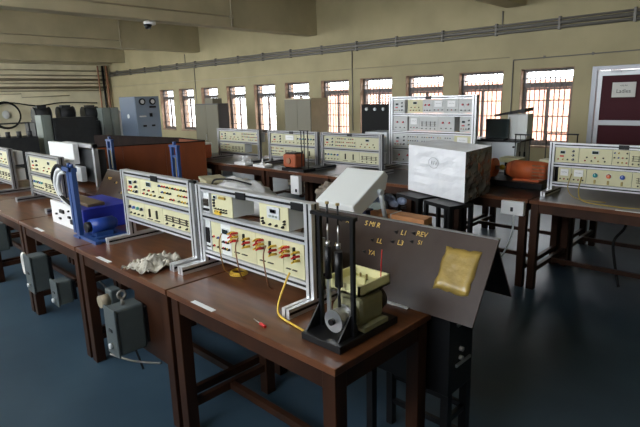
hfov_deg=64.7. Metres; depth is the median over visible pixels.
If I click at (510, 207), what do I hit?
switch box
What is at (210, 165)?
work table
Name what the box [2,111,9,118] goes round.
bell
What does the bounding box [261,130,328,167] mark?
rack
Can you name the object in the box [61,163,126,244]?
motor
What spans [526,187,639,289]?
work table
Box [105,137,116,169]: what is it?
frame
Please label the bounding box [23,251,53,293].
switch box
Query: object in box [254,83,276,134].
window
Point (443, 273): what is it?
board
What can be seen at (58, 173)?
cable
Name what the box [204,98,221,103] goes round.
box
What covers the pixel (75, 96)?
wall
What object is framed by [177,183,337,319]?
rack
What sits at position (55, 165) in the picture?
cable
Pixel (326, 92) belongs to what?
window
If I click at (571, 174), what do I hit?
lead
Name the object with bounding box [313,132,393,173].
rack
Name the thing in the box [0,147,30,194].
rack
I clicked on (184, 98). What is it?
window
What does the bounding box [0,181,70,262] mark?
work table
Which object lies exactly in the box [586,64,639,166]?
door
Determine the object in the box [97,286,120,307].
socket
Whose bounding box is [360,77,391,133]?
window
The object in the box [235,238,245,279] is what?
lead
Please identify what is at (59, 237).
work table
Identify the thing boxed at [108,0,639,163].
wall
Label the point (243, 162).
stand
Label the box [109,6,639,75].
conduit pipe
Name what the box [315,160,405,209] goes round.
work table
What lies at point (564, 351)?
floor
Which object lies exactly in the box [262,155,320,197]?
work table
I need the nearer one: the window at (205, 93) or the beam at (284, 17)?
the beam at (284, 17)
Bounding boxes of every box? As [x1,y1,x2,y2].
[0,221,12,250]
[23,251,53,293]
[49,277,77,306]
[50,194,125,231]
[103,298,150,358]
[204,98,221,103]
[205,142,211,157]
[290,175,301,194]
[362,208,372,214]
[501,199,525,215]
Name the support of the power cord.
hanging from the switch box at (510, 207)
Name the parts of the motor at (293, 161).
terminal lid, motor, plate, rod, rod, rod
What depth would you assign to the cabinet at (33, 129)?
11.58 m
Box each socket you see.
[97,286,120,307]
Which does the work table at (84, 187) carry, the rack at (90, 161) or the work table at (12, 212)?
the rack at (90, 161)
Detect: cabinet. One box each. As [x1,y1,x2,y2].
[25,122,37,135]
[35,115,53,154]
[51,116,96,143]
[96,108,112,134]
[96,120,101,134]
[109,107,120,134]
[194,103,232,175]
[284,98,327,186]
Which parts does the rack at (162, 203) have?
post, rail, rail, rail, post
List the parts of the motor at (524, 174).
motor, frame, motor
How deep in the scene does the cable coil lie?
16.15 m
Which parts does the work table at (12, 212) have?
leg, leg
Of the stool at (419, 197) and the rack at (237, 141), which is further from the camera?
the rack at (237, 141)
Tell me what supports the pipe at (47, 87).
attached to the wall at (75, 96)
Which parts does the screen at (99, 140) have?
panel, panel, panel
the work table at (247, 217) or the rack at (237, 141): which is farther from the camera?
the rack at (237, 141)
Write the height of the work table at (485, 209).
0.760 m
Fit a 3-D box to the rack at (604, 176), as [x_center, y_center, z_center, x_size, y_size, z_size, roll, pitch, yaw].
[2.417,-0.307,3.890,1.253,0.440,0.370,11,18,43]
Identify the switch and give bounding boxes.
[207,227,210,242]
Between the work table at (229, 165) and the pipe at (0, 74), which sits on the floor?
the work table at (229, 165)
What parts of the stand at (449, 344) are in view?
leg, leg, leg, handle, leg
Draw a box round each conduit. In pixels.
[0,20,121,47]
[77,0,233,26]
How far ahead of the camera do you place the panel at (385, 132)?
6.19 m
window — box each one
[160,89,176,129]
[179,88,195,130]
[201,87,217,103]
[226,85,246,128]
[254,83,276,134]
[285,81,308,98]
[321,79,348,132]
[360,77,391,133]
[406,74,443,131]
[457,70,503,135]
[519,66,574,147]
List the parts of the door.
panel, panel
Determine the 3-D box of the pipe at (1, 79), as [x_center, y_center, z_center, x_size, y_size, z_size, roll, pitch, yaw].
[-10.599,-4.083,15.371,0.080,0.080,8.200,11,18,43]
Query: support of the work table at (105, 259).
on the floor
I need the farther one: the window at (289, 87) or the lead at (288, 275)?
the window at (289, 87)
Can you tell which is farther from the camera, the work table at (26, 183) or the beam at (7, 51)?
the beam at (7, 51)
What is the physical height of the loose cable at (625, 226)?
0.641 m
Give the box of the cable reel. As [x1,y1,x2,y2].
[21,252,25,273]
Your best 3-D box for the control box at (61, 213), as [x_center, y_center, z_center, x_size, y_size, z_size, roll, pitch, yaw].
[-1.690,-0.018,3.726,0.550,0.168,0.382,11,18,43]
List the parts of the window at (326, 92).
frame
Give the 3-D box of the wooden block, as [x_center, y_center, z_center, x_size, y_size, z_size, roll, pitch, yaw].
[0.567,0.023,3.536,0.450,0.055,0.126,11,18,43]
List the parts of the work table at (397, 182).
leg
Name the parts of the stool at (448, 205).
leg, leg, seat, leg, leg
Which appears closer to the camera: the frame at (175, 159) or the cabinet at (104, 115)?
the frame at (175, 159)
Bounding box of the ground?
[171,117,275,129]
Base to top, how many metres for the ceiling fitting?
0.120 m
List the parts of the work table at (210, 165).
leg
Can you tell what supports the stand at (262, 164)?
on the work table at (229, 165)
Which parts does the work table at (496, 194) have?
leg, leg, leg, leg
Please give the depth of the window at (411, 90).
9.60 m
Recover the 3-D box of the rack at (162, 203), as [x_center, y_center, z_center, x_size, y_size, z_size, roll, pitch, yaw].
[-0.922,-0.007,2.958,0.818,0.452,0.370,11,18,43]
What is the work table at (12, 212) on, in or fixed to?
on the floor
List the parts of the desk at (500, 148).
plate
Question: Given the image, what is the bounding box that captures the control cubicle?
[119,96,161,136]
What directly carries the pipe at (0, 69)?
attached to the wall at (75, 96)
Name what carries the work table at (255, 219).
on the floor
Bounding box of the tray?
[324,265,389,297]
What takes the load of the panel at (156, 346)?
attached to the work table at (105, 259)
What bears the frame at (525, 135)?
on the work table at (491, 217)
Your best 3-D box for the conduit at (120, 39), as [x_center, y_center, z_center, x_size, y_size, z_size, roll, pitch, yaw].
[-7.672,-3.832,9.827,0.032,0.810,7.840,11,18,43]
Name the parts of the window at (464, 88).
frame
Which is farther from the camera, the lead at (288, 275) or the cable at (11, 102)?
the cable at (11, 102)
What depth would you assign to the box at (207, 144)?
7.67 m
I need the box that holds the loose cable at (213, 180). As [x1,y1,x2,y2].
[211,178,251,184]
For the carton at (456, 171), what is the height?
0.418 m
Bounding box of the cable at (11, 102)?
[11,102,96,105]
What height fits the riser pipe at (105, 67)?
2.900 m
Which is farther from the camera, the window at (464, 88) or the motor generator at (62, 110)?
the motor generator at (62, 110)
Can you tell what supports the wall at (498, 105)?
on the ground
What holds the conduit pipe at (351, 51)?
attached to the wall at (338, 21)
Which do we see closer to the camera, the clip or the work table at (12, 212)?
the clip
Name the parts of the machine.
rail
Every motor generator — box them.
[30,106,51,121]
[55,105,75,117]
[80,105,97,119]
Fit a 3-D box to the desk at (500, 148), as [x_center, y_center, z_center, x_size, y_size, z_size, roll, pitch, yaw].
[2.016,-0.678,5.742,0.660,0.350,0.390,11,18,43]
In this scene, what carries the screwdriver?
on the work table at (227, 305)
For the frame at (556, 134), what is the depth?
5.16 m
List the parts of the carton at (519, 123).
lid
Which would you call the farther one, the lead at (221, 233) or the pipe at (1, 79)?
the pipe at (1, 79)
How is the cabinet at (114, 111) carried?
on the floor
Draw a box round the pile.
[198,174,225,184]
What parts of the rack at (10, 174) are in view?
rail, rail, post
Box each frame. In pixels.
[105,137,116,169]
[168,142,181,177]
[514,134,531,160]
[544,133,578,157]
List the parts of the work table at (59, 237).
leg, leg, leg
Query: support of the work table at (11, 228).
on the floor
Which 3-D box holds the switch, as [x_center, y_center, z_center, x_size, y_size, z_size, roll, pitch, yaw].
[-0.570,0.111,2.589,0.012,0.079,0.008,11,18,43]
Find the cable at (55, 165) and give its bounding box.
[50,164,69,204]
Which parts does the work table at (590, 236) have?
leg, leg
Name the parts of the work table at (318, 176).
leg, leg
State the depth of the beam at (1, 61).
16.70 m
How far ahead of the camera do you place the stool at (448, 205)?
4.09 m
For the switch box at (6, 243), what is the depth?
4.27 m
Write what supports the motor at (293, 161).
on the work table at (318, 176)
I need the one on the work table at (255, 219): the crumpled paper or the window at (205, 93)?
the crumpled paper
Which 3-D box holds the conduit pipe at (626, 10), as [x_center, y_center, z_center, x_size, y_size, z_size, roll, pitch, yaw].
[0.011,-3.635,11.048,21.180,0.032,0.032,11,18,43]
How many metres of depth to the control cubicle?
11.58 m
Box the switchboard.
[362,104,395,205]
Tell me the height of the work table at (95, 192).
0.760 m
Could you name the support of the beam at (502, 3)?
attached to the ceiling
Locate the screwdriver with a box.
[254,319,266,327]
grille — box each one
[205,87,217,97]
[363,78,391,103]
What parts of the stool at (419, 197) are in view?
leg, seat, leg, leg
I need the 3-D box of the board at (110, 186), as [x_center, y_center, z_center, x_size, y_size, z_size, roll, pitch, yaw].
[-1.565,-0.185,4.126,0.680,0.304,0.390,11,18,43]
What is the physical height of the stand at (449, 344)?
0.755 m
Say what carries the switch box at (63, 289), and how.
attached to the work table at (59, 237)
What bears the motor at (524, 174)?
on the work table at (496, 194)
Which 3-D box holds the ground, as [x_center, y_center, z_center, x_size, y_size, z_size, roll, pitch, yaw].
[7.581,-4.298,26.252,54.000,0.100,31.320,11,18,43]
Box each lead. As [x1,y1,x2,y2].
[219,233,229,273]
[229,268,247,276]
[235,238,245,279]
[263,245,272,288]
[277,272,303,330]
[567,174,605,202]
[578,177,639,208]
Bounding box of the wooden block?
[370,209,431,224]
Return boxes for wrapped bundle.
[217,176,276,216]
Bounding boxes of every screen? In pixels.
[94,135,179,168]
[98,140,207,181]
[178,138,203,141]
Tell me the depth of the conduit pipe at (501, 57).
10.67 m
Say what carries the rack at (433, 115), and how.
on the work table at (485, 209)
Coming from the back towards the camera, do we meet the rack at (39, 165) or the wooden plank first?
the rack at (39, 165)
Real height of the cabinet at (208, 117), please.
1.540 m
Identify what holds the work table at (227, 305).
on the floor
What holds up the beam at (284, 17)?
attached to the ceiling
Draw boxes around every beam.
[0,0,316,36]
[0,9,199,52]
[0,44,124,62]
[0,60,111,65]
[474,0,526,7]
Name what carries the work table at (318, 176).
on the floor
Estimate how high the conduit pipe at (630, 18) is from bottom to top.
0.048 m
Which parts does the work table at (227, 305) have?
leg, leg, leg, leg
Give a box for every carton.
[408,140,491,202]
[494,107,533,138]
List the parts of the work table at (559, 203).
leg, leg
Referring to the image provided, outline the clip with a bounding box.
[387,300,407,308]
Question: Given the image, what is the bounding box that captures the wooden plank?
[67,196,104,206]
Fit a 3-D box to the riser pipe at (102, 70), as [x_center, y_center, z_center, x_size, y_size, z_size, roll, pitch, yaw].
[-7.749,-3.854,18.358,0.074,2.900,0.074,-7,14,-23]
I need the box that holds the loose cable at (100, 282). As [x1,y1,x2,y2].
[99,280,143,368]
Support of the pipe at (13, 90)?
attached to the wall at (75, 96)
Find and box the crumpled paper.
[315,181,331,198]
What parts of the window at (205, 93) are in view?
frame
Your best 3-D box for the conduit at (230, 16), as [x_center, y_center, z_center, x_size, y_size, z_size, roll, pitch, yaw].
[-4.354,-3.197,6.690,0.032,0.810,7.840,11,18,43]
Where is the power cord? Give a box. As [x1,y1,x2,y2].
[501,215,514,257]
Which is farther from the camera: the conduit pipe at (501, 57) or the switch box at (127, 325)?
the conduit pipe at (501, 57)
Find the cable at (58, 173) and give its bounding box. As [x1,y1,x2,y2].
[53,168,69,206]
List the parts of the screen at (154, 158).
panel, panel, panel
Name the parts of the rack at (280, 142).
post, rail, rail, rail, post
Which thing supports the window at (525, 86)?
in the wall at (338, 21)
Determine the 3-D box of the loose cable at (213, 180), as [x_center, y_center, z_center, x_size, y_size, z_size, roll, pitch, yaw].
[-0.718,-0.240,3.902,0.517,0.085,0.082,11,18,43]
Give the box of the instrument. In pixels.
[316,168,387,217]
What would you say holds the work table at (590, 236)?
on the floor
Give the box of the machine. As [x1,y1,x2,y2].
[0,122,39,179]
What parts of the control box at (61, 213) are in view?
panel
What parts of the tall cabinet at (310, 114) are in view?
door, door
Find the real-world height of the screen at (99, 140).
1.085 m
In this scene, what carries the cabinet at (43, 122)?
on the floor
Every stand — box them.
[234,156,252,165]
[253,158,272,167]
[366,315,472,426]
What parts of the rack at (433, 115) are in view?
post, rail, rail, rail, rail, rail, post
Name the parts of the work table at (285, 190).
leg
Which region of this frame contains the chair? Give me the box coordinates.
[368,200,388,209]
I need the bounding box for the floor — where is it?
[0,172,639,426]
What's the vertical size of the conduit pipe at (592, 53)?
1.355 m
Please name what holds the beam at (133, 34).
attached to the ceiling
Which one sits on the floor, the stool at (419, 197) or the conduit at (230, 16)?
the stool at (419, 197)
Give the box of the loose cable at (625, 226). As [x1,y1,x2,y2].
[611,225,626,286]
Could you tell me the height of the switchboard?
1.500 m
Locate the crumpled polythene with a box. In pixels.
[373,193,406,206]
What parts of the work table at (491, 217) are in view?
leg, leg, leg, leg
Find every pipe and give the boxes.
[0,69,100,71]
[0,74,104,76]
[0,78,105,80]
[0,83,105,83]
[0,86,106,88]
[0,90,106,91]
[0,94,69,97]
[96,66,102,107]
[101,66,107,107]
[104,66,111,106]
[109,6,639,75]
[109,8,639,72]
[109,16,639,76]
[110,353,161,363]
[116,57,509,86]
[351,51,352,129]
[510,49,639,110]
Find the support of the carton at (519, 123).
on the desk at (500, 148)
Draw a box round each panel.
[134,291,167,363]
[365,130,399,164]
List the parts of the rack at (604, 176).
post, rail, rail, rail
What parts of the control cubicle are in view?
door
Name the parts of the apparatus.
hook rod, hook rod, plate, motor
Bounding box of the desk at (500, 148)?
[477,136,533,171]
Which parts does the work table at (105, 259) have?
leg, leg, leg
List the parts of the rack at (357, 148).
post, rail, rail, rail, post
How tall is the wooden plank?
0.022 m
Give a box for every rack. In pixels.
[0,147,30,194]
[15,152,78,213]
[48,141,106,186]
[106,169,200,271]
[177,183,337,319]
[211,128,268,162]
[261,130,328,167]
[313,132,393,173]
[384,95,478,168]
[540,142,639,196]
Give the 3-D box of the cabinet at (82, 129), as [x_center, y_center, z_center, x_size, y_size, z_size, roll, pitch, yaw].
[-5.458,-1.471,11.259,0.415,1.330,0.900,11,18,43]
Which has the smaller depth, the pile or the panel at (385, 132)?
the pile
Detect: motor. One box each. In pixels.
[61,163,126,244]
[282,130,315,172]
[490,158,548,189]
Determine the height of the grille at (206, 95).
1.208 m
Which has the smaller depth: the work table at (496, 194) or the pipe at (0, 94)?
the work table at (496, 194)
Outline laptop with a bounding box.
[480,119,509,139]
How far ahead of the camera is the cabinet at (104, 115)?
12.48 m
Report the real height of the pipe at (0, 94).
0.147 m
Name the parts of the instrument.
handle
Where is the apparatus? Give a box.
[301,201,396,354]
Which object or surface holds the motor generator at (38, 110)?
on the cabinet at (33, 129)
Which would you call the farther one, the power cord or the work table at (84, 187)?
the work table at (84, 187)
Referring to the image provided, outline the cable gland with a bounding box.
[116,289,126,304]
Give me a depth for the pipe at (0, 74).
16.65 m
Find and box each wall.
[0,63,112,136]
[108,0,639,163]
[331,78,572,140]
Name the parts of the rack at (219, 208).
post, rail, rail, rail, keypad plate, post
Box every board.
[96,169,122,199]
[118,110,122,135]
[301,206,510,327]
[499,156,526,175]
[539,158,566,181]
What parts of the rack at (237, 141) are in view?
post, rail, rail, rail, post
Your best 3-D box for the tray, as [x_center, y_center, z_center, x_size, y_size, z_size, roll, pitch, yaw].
[0.139,0.249,1.891,0.170,0.040,0.180,11,18,43]
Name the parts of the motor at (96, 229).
foot plate, rail, motor, rail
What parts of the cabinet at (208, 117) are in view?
door, door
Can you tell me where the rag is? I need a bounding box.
[121,250,181,273]
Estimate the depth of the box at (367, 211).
3.68 m
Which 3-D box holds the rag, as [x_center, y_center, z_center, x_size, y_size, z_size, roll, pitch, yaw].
[-0.898,0.247,2.704,0.232,0.063,0.276,4,14,24]
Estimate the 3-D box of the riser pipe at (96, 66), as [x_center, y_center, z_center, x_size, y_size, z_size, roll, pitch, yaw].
[-7.867,-3.824,18.240,0.055,2.900,0.055,-7,14,-23]
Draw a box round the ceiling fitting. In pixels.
[143,21,155,28]
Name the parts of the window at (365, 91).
frame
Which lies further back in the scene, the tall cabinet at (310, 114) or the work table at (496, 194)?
the tall cabinet at (310, 114)
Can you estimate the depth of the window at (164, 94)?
16.19 m
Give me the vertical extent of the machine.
1.270 m
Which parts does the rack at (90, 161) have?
rail, post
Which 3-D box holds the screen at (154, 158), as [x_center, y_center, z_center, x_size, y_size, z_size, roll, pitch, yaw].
[-2.268,-0.370,6.658,1.578,1.085,0.130,-7,14,-23]
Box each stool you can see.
[396,191,440,226]
[423,198,473,232]
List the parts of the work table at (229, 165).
leg, leg, leg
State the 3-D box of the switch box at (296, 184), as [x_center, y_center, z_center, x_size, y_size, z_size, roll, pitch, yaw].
[-0.287,-0.339,5.991,0.140,0.220,0.060,11,18,43]
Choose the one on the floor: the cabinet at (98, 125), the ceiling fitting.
the cabinet at (98, 125)
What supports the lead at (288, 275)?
hanging from the rack at (219, 208)
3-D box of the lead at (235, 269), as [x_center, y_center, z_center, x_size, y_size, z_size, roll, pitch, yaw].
[-0.411,0.295,2.550,0.096,0.018,0.096,11,18,43]
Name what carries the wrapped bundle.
on the work table at (247, 217)
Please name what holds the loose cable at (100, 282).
hanging from the work table at (105, 259)
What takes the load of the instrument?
on the work table at (255, 219)
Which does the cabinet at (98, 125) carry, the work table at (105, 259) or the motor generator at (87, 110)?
the motor generator at (87, 110)
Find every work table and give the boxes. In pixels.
[0,179,29,234]
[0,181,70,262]
[0,194,117,311]
[19,215,150,357]
[75,232,287,426]
[77,181,98,195]
[85,191,96,195]
[167,270,430,426]
[206,152,257,180]
[213,157,309,200]
[239,215,258,219]
[251,217,431,231]
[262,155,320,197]
[264,162,368,201]
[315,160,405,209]
[329,168,453,229]
[384,165,488,228]
[414,185,560,286]
[461,172,587,257]
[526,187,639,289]
[568,218,639,260]
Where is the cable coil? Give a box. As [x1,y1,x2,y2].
[0,101,20,128]
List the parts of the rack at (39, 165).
post, rail, rail, rail, post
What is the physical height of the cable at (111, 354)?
0.033 m
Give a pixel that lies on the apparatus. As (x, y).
(357, 315)
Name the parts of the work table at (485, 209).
leg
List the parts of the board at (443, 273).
edge trim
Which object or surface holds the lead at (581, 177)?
on the work table at (559, 203)
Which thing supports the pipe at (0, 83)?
attached to the wall at (75, 96)
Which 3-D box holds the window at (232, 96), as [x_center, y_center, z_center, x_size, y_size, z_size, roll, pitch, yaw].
[-2.146,-2.808,13.635,0.820,1.250,0.310,11,18,43]

